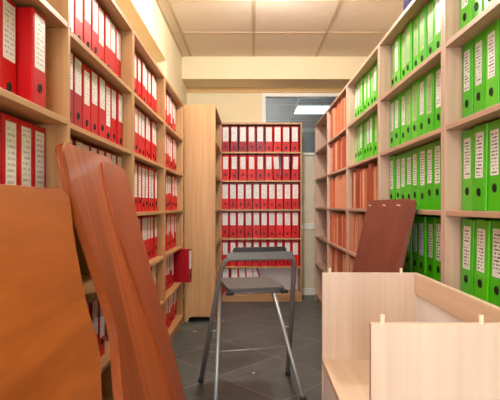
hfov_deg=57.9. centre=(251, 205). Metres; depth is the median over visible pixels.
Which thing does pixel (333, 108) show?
folder
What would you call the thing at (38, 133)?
binder
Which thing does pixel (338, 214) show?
folder
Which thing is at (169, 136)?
binder
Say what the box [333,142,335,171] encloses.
folder
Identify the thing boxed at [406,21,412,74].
binder
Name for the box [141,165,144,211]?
binder
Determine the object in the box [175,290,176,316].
binder
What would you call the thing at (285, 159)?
binder
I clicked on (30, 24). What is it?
binder
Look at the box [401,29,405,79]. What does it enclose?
binder
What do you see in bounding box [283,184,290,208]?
binder
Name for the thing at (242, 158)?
binder
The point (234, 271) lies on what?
binder
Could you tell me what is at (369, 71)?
binder
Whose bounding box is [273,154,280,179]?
binder
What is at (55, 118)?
bookcase
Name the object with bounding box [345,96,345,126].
folder
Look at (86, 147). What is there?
binder
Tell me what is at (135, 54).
binder
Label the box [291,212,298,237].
binder
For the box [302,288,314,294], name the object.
baseboard
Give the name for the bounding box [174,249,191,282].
binder
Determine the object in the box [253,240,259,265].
binder
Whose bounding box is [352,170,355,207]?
folder
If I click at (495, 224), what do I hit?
binder
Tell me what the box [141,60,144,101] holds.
binder
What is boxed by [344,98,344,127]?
folder
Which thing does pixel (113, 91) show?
binder
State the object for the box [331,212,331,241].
folder
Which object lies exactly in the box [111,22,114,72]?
binder
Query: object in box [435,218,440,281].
binder
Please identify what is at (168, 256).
binder
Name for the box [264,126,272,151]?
binder
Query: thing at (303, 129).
trim
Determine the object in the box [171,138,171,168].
binder
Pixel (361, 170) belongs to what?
folder
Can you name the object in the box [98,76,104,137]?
binder
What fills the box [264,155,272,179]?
binder
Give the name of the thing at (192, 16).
ceiling
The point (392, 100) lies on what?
binder
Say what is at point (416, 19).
binder
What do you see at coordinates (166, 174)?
binder
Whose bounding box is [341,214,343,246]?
folder
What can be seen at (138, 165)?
binder
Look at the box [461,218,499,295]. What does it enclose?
binder
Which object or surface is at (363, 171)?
folder
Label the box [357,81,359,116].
binder
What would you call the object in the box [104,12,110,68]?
binder
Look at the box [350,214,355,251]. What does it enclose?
folder
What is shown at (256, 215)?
binder
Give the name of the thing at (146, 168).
binder
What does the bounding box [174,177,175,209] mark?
binder
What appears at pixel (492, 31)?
binder
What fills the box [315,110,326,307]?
bookcase
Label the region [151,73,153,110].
binder
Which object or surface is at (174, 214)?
binder
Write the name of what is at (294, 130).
binder
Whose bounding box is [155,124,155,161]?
binder
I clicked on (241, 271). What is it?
binder
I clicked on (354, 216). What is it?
folder
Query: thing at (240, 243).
binder
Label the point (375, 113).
binder
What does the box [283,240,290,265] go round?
binder
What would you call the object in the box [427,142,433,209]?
binder
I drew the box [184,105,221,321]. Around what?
bookcase
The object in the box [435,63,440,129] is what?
binder
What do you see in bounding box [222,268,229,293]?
binder
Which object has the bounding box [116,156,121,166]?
binder
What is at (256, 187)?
binder
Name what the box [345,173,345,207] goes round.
folder
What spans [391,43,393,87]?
binder
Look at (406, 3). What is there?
storage box
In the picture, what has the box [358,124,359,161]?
binder
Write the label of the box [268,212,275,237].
binder
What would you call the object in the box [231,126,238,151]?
binder
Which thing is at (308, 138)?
window
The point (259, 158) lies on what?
binder
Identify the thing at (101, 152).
binder
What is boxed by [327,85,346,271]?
bookcase
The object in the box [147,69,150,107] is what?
binder
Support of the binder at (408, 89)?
on the bookcase at (386, 93)
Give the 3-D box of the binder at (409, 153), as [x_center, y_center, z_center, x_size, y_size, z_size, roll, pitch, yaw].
[1.021,-0.146,2.534,0.288,0.328,0.091,0,0,0]
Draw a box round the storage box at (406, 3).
[403,0,411,11]
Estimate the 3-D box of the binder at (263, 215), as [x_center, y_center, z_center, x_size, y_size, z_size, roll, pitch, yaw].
[0.155,0.242,5.935,0.091,0.328,0.288,0,0,0]
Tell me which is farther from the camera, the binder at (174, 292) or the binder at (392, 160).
the binder at (174, 292)
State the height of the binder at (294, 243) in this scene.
0.328 m
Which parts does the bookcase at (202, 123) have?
panel, panel, shelf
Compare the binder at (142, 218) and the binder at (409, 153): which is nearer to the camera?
the binder at (409, 153)
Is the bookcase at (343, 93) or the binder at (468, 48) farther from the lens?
the bookcase at (343, 93)
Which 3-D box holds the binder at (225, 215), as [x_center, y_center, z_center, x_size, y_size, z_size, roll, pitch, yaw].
[-0.344,0.242,5.941,0.093,0.328,0.288,0,0,0]
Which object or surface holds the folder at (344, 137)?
on the bookcase at (343, 93)
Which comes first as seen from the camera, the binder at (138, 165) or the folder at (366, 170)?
the binder at (138, 165)
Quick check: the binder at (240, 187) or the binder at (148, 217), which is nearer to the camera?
the binder at (148, 217)
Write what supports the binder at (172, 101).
on the bookcase at (177, 135)
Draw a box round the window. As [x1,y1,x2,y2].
[262,93,339,154]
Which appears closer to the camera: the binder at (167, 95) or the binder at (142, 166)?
the binder at (142, 166)
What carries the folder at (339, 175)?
on the bookcase at (343, 93)
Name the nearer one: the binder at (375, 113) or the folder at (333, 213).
the binder at (375, 113)
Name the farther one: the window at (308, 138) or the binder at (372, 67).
the window at (308, 138)
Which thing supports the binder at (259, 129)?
on the bookcase at (281, 274)
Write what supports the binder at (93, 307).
on the bookcase at (124, 85)
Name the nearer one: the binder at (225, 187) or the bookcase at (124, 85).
the bookcase at (124, 85)
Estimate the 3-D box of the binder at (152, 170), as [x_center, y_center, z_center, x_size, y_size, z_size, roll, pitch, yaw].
[-0.914,-0.124,3.509,0.288,0.328,0.094,0,0,0]
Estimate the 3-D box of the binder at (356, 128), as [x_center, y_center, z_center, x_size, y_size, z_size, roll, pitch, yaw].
[1.022,-0.506,3.819,0.288,0.328,0.093,0,0,0]
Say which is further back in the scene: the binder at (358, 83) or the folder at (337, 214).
the folder at (337, 214)
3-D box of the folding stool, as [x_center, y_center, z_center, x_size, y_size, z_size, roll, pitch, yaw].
[0.000,0.738,2.968,0.666,0.977,0.544,0,0,-12]
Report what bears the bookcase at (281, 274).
on the floor
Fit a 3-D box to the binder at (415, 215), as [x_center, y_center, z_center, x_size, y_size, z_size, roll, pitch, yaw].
[1.018,0.220,2.634,0.288,0.328,0.095,0,0,0]
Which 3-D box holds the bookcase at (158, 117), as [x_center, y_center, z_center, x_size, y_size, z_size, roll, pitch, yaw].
[-0.880,0.077,3.200,0.340,2.276,0.976,0,0,0]
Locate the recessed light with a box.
[293,105,329,113]
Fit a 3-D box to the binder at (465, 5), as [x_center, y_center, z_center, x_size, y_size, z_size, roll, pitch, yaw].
[1.014,-0.856,1.856,0.288,0.328,0.090,0,0,0]
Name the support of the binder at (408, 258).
on the bookcase at (386, 93)
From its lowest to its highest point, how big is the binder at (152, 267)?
0.328 m
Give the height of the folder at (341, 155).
0.318 m
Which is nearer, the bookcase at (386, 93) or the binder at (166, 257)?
the bookcase at (386, 93)
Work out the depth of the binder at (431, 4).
2.23 m
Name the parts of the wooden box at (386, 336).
panel, panel, panel, panel, rail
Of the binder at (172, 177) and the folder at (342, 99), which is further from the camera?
the binder at (172, 177)
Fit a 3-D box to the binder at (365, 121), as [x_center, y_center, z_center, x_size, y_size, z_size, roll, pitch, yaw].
[1.024,-0.506,3.519,0.288,0.328,0.091,0,0,0]
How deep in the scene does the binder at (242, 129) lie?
5.79 m
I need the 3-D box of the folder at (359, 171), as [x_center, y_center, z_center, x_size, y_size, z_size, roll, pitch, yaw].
[0.959,-0.127,3.525,0.244,0.290,0.044,0,0,0]
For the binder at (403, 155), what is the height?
0.328 m
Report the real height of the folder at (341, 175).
0.318 m
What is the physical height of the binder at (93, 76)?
0.328 m
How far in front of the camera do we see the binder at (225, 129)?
5.79 m
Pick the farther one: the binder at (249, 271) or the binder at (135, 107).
the binder at (249, 271)
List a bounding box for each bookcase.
[0,0,69,188]
[70,0,132,399]
[133,29,164,317]
[165,77,183,340]
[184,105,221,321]
[222,122,301,301]
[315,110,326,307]
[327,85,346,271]
[347,44,378,271]
[379,0,442,282]
[443,0,499,290]
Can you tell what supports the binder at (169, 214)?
on the bookcase at (177, 135)
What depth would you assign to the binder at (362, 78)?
3.58 m
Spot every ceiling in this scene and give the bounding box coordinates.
[159,1,402,54]
[266,99,334,127]
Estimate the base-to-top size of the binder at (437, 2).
0.328 m
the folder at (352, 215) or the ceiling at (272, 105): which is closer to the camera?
the folder at (352, 215)
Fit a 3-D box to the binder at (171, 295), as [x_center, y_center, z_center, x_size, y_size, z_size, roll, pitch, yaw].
[-0.909,0.960,4.296,0.288,0.328,0.099,0,0,0]
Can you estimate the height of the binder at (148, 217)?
0.328 m
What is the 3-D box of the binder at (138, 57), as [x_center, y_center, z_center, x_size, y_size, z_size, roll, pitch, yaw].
[-0.913,-0.856,3.100,0.288,0.328,0.099,0,0,0]
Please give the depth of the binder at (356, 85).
3.82 m
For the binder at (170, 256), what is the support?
on the bookcase at (177, 135)
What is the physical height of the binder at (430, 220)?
0.328 m
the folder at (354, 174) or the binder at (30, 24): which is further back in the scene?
the folder at (354, 174)
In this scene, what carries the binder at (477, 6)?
on the bookcase at (454, 38)
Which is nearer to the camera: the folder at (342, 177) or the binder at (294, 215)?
the folder at (342, 177)
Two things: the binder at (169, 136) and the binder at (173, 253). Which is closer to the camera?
the binder at (169, 136)
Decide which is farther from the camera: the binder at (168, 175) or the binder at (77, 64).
the binder at (168, 175)
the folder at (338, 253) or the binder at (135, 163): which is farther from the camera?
the folder at (338, 253)
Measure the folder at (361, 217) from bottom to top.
0.318 m
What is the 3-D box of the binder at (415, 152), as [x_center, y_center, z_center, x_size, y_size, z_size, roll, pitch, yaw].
[1.018,-0.146,2.434,0.288,0.328,0.090,0,0,0]
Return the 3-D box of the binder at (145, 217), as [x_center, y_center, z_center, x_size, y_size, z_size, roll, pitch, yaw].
[-0.915,0.242,3.304,0.288,0.328,0.098,0,0,0]
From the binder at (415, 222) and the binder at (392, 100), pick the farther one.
the binder at (392, 100)
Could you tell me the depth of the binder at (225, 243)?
5.79 m
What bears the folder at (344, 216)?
on the bookcase at (343, 93)
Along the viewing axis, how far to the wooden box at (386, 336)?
1.43 m
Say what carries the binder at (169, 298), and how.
on the bookcase at (177, 135)
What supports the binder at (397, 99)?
on the bookcase at (386, 93)
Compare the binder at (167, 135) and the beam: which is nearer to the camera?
the binder at (167, 135)
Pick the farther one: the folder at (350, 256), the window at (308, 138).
the window at (308, 138)
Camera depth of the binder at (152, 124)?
3.48 m
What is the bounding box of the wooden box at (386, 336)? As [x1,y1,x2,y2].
[322,268,499,399]
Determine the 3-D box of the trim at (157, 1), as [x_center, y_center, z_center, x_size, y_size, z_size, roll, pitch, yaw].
[0.430,-1.901,0.615,2.640,0.018,10.230,0,0,0]
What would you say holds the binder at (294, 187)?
on the bookcase at (281, 274)
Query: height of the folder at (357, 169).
0.318 m
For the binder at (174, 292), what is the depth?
4.47 m
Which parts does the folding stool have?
leg, seat, backrest, leg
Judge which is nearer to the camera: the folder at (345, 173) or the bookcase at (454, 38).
the bookcase at (454, 38)
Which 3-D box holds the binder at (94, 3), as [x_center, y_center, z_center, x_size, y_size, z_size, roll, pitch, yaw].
[-0.909,-0.856,2.217,0.288,0.328,0.095,0,0,0]
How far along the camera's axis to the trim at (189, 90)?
6.15 m
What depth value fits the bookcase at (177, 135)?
4.67 m
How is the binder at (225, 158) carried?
on the bookcase at (281, 274)
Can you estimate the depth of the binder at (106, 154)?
2.40 m
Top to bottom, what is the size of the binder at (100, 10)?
0.328 m
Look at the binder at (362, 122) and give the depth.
3.58 m
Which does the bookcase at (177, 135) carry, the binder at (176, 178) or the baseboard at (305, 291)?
the binder at (176, 178)
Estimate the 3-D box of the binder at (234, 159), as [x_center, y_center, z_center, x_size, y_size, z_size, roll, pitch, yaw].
[-0.228,-0.492,5.932,0.098,0.328,0.288,0,0,0]
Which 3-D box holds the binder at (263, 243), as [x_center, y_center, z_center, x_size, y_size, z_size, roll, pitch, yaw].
[0.155,0.605,5.943,0.094,0.328,0.288,0,0,0]
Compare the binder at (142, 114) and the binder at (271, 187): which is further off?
the binder at (271, 187)
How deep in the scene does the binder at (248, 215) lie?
5.79 m
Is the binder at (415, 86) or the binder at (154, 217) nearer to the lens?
the binder at (415, 86)
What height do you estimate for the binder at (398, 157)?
0.328 m
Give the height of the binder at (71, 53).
0.328 m
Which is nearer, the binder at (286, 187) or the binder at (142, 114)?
the binder at (142, 114)
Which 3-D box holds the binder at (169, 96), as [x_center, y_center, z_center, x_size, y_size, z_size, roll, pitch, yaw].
[-0.906,-0.856,4.226,0.288,0.328,0.099,0,0,0]
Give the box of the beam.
[182,56,367,87]
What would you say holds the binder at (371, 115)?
on the bookcase at (373, 57)
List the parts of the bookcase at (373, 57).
panel, shelf, panel, shelf, shelf, panel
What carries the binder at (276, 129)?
on the bookcase at (281, 274)
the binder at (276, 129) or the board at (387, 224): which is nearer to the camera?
the board at (387, 224)
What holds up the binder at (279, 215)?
on the bookcase at (281, 274)
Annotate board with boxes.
[0,166,101,399]
[55,143,171,399]
[101,161,185,399]
[352,199,416,272]
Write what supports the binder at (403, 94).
on the bookcase at (386, 93)
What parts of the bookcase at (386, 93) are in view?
panel, panel, shelf, shelf, shelf, panel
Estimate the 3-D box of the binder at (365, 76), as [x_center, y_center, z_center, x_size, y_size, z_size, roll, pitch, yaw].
[1.022,-0.856,3.519,0.288,0.328,0.093,0,0,0]
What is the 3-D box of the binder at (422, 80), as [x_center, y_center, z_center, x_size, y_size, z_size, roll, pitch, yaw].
[1.017,-0.506,2.334,0.288,0.328,0.090,0,0,0]
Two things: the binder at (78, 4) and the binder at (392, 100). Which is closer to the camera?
the binder at (78, 4)
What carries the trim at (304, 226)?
attached to the wall at (308, 161)
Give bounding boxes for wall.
[114,0,186,104]
[187,93,314,287]
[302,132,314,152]
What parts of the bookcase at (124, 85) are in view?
panel, shelf, shelf, shelf, shelf, panel, panel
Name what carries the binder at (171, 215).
on the bookcase at (177, 135)
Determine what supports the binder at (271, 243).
on the bookcase at (281, 274)
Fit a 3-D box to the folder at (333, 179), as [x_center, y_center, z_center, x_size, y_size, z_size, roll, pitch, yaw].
[0.953,-0.135,4.695,0.244,0.305,0.052,0,0,0]
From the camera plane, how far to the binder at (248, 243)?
5.80 m
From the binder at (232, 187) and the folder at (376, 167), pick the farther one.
the binder at (232, 187)
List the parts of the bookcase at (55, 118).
shelf, shelf, panel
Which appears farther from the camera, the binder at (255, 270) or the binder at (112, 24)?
the binder at (255, 270)
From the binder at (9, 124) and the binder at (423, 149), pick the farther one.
the binder at (423, 149)
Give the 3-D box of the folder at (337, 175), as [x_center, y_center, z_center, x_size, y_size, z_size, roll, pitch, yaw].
[0.953,-0.141,4.405,0.244,0.318,0.052,0,0,0]
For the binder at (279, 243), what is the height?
0.328 m
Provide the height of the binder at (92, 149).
0.328 m
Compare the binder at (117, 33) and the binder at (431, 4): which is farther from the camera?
the binder at (117, 33)
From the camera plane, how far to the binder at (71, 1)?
1.94 m
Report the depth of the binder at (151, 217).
3.49 m
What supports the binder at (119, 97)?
on the bookcase at (124, 85)
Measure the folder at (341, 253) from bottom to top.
0.290 m
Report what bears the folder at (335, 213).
on the bookcase at (343, 93)
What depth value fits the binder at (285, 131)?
5.80 m
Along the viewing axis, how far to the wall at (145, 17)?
4.35 m
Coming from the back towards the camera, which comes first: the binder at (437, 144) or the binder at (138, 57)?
the binder at (138, 57)
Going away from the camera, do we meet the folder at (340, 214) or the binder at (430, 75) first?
the binder at (430, 75)
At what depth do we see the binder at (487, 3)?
1.68 m
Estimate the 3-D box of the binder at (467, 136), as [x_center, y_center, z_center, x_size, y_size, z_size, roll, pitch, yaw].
[1.023,-0.146,1.851,0.288,0.328,0.100,0,0,0]
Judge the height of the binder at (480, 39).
0.328 m
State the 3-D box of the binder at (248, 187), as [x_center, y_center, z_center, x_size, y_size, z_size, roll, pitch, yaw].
[-0.044,-0.124,5.939,0.092,0.328,0.288,0,0,0]
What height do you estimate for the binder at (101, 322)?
0.328 m
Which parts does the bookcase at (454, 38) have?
panel, shelf, shelf, shelf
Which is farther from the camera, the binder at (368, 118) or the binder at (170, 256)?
the binder at (170, 256)
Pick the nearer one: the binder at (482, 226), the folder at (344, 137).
the binder at (482, 226)
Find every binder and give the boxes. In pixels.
[0,0,15,93]
[0,112,0,183]
[1,113,17,184]
[16,7,45,108]
[18,119,31,186]
[32,124,44,187]
[70,0,73,32]
[70,52,72,123]
[73,55,81,127]
[73,140,82,147]
[74,0,82,41]
[82,62,89,131]
[83,0,90,48]
[83,143,88,150]
[89,146,96,152]
[89,299,97,339]
[90,69,97,134]
[91,0,97,55]
[97,149,103,155]
[98,4,103,61]
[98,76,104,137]
[98,299,104,356]
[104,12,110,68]
[104,151,110,157]
[105,81,110,140]
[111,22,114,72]
[111,87,115,142]
[111,154,115,163]
[115,27,120,78]
[116,91,122,146]
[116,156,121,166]
[134,52,136,93]
[134,106,137,153]
[134,162,136,211]
[137,55,140,97]
[137,163,140,211]
[137,216,149,259]
[138,109,140,154]
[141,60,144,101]
[141,112,144,156]
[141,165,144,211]
[141,217,144,244]
[145,66,146,103]
[145,115,148,158]
[145,166,147,211]
[145,217,146,251]
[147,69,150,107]
[148,167,150,210]
[149,119,149,158]
[150,120,154,160]
[150,216,152,258]
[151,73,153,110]
[151,169,153,210]
[151,265,154,281]
[153,216,156,257]
[154,77,155,111]
[154,169,156,210]
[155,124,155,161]
[166,93,168,124]
[166,133,168,167]
[166,174,167,209]
[166,214,168,250]
[166,257,166,290]
[166,300,167,328]
[167,256,168,289]
[168,175,168,209]
[168,298,169,327]
[169,96,170,126]
[169,136,170,168]
[169,175,170,209]
[169,214,169,248]
[169,254,171,287]
[170,214,172,248]
[170,295,171,324]
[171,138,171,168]
[171,176,173,209]
[172,101,173,129]
[172,138,174,169]
[172,253,173,284]
[173,214,173,246]
[173,292,174,319]
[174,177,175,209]
[174,214,175,246]
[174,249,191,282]
[175,141,175,170]
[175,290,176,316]
[176,178,176,209]
[222,126,229,151]
[222,155,229,179]
[222,184,228,208]
[222,212,228,237]
[222,240,228,265]
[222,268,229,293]
[229,184,236,208]
[229,212,236,237]
[229,240,236,265]
[230,155,238,179]
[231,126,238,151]
[231,268,237,277]
[237,184,244,208]
[237,212,244,237]
[237,240,244,265]
[238,268,245,276]
[239,126,246,151]
[239,155,246,179]
[245,184,251,208]
[245,212,251,237]
[245,240,251,265]
[245,268,253,276]
[248,126,254,151]
[248,155,254,179]
[253,184,259,208]
[253,212,259,237]
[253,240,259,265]
[253,268,259,276]
[256,126,263,151]
[256,155,263,179]
[260,184,267,208]
[260,212,267,237]
[260,240,267,265]
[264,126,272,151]
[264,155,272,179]
[268,184,275,208]
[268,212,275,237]
[268,240,275,265]
[273,126,280,151]
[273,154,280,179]
[276,184,282,208]
[276,212,282,237]
[276,240,282,265]
[281,127,289,151]
[281,155,289,179]
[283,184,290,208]
[283,212,290,237]
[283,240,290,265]
[290,126,298,151]
[290,155,299,179]
[291,184,298,208]
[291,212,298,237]
[291,240,298,265]
[355,85,356,118]
[355,126,357,162]
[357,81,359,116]
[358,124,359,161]
[360,77,363,113]
[360,121,363,160]
[364,73,366,110]
[364,119,366,158]
[367,69,370,107]
[367,116,369,157]
[370,114,373,156]
[371,67,372,104]
[373,61,377,102]
[374,111,377,154]
[389,156,395,199]
[390,98,393,147]
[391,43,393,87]
[394,35,400,85]
[394,93,400,146]
[396,154,400,198]
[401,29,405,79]
[401,90,405,143]
[401,152,406,198]
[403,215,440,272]
[405,230,411,272]
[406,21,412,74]
[406,85,411,141]
[407,150,411,198]
[412,79,418,138]
[412,147,418,208]
[412,216,440,272]
[413,14,418,69]
[418,217,426,275]
[419,5,426,63]
[419,74,425,135]
[419,145,426,209]
[426,68,434,132]
[427,0,434,57]
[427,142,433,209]
[427,217,440,279]
[434,139,440,209]
[435,0,440,50]
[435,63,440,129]
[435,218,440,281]
[460,0,470,29]
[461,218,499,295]
[462,39,473,117]
[462,128,480,210]
[471,0,483,20]
[473,123,487,210]
[474,30,485,112]
[474,219,499,301]
[484,0,494,9]
[486,19,499,107]
[488,119,499,210]
[489,220,499,306]
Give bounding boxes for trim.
[155,0,402,56]
[187,88,343,92]
[266,99,318,121]
[302,128,314,131]
[302,224,314,228]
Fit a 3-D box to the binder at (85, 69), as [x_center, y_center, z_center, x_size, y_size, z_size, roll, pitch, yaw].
[-0.913,-0.492,2.114,0.288,0.328,0.099,0,0,0]
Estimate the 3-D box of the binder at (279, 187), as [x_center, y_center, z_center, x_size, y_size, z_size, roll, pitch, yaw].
[0.355,-0.124,5.932,0.094,0.328,0.288,0,0,0]
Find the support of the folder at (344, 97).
on the bookcase at (343, 93)
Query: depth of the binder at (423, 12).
2.31 m
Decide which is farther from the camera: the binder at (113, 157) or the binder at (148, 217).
the binder at (148, 217)
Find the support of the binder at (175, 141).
on the bookcase at (177, 135)
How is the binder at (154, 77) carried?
on the bookcase at (158, 117)
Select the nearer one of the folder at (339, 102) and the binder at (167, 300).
the binder at (167, 300)
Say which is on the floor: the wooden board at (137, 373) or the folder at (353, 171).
the wooden board at (137, 373)
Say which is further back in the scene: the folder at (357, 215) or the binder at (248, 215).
the binder at (248, 215)
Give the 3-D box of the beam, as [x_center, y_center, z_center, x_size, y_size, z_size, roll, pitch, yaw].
[0.430,-1.755,5.950,2.640,0.290,0.440,0,0,0]
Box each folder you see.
[331,109,332,138]
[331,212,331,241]
[332,178,334,207]
[332,212,334,242]
[333,108,334,136]
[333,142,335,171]
[335,105,336,134]
[335,177,336,207]
[335,213,339,244]
[337,101,340,133]
[337,139,340,169]
[337,175,338,207]
[337,214,337,244]
[337,252,339,271]
[338,214,339,245]
[339,175,340,207]
[340,136,342,168]
[340,214,341,245]
[340,252,342,271]
[341,99,342,129]
[341,175,341,207]
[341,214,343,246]
[342,177,342,207]
[343,97,344,128]
[343,136,345,167]
[343,174,344,207]
[343,254,344,271]
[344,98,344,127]
[344,216,345,248]
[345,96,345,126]
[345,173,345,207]
[349,254,355,271]
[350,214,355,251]
[351,259,353,271]
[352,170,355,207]
[352,215,355,252]
[353,172,355,207]
[354,216,355,252]
[356,168,358,207]
[356,214,364,252]
[359,171,359,207]
[359,215,363,239]
[360,170,361,207]
[362,169,364,207]
[365,169,368,207]
[368,163,377,200]
[373,167,373,199]
[374,166,377,199]
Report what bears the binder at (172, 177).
on the bookcase at (177, 135)
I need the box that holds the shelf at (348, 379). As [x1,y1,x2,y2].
[322,359,368,399]
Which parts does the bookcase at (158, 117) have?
panel, panel, shelf, shelf, shelf, panel, shelf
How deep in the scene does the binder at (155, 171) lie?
3.59 m
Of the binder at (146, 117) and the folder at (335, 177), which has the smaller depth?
the binder at (146, 117)
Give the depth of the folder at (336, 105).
4.54 m
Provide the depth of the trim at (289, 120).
10.03 m
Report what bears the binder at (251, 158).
on the bookcase at (281, 274)
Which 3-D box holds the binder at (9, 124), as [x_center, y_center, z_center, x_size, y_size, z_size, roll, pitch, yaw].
[-0.910,-0.124,1.442,0.288,0.328,0.092,0,0,0]
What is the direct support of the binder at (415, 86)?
on the bookcase at (386, 93)
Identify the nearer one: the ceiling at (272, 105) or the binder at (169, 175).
the binder at (169, 175)
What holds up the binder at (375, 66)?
on the bookcase at (373, 57)
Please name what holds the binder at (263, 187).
on the bookcase at (281, 274)
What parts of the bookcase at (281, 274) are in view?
panel, shelf, shelf, shelf, shelf, panel, shelf, panel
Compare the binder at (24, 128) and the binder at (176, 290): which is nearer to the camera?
the binder at (24, 128)
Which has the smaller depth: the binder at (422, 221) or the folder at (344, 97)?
the binder at (422, 221)
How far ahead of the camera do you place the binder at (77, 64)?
2.00 m
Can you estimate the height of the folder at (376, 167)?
0.290 m
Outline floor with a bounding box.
[171,295,321,399]
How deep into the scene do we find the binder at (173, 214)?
4.45 m
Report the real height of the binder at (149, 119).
0.328 m
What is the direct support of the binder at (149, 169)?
on the bookcase at (158, 117)
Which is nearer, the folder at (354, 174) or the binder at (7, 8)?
the binder at (7, 8)
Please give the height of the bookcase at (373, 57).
2.262 m
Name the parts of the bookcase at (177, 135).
panel, panel, shelf, shelf, shelf, shelf, shelf, panel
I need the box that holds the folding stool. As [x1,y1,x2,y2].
[198,246,306,399]
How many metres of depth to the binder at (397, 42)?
2.71 m
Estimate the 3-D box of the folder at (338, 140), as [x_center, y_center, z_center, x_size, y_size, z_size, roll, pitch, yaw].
[0.957,-0.494,4.395,0.244,0.305,0.044,0,0,0]
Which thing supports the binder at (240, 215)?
on the bookcase at (281, 274)
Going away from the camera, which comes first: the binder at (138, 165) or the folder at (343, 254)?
the binder at (138, 165)
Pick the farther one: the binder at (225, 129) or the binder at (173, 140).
the binder at (225, 129)
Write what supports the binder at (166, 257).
on the bookcase at (177, 135)
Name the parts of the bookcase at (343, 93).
panel, shelf, shelf, shelf, shelf, panel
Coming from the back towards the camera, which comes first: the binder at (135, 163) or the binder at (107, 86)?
the binder at (135, 163)
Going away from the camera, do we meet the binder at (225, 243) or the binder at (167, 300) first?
the binder at (167, 300)
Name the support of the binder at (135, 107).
on the bookcase at (158, 117)
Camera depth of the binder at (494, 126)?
1.64 m
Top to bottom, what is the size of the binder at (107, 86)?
0.328 m
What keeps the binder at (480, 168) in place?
on the bookcase at (454, 38)
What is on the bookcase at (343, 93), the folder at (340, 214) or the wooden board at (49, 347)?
the folder at (340, 214)
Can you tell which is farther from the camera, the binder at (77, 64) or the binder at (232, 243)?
the binder at (232, 243)
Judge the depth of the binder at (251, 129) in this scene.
5.79 m
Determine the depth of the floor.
3.72 m
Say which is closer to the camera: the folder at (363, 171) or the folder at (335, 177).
the folder at (363, 171)
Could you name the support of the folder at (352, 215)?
on the bookcase at (373, 57)
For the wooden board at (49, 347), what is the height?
1.375 m
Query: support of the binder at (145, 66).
on the bookcase at (158, 117)
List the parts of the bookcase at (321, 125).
panel, panel, shelf, shelf, shelf, shelf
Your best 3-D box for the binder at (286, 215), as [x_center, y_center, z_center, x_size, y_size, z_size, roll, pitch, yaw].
[0.455,0.242,5.936,0.094,0.328,0.288,0,0,0]
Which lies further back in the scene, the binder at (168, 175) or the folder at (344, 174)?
the binder at (168, 175)
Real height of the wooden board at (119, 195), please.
1.406 m
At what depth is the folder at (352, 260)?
3.76 m
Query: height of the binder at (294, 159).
0.332 m
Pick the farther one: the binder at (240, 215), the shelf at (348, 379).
the binder at (240, 215)
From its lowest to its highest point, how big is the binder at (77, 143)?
0.328 m
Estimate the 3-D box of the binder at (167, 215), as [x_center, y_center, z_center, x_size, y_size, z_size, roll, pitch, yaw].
[-0.907,0.242,4.122,0.288,0.328,0.098,0,0,0]
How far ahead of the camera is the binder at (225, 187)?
5.80 m
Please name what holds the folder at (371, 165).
on the bookcase at (373, 57)
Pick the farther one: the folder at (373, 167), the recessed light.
the recessed light
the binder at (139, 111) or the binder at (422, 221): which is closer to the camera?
the binder at (422, 221)
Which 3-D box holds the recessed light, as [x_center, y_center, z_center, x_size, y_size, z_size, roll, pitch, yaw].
[1.500,-1.890,8.870,1.320,0.020,0.760,0,0,0]
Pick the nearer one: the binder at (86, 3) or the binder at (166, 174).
the binder at (86, 3)
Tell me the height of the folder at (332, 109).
0.318 m
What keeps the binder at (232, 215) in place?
on the bookcase at (281, 274)
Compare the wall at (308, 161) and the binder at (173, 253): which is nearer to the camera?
the binder at (173, 253)
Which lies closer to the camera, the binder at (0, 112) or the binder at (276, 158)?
the binder at (0, 112)

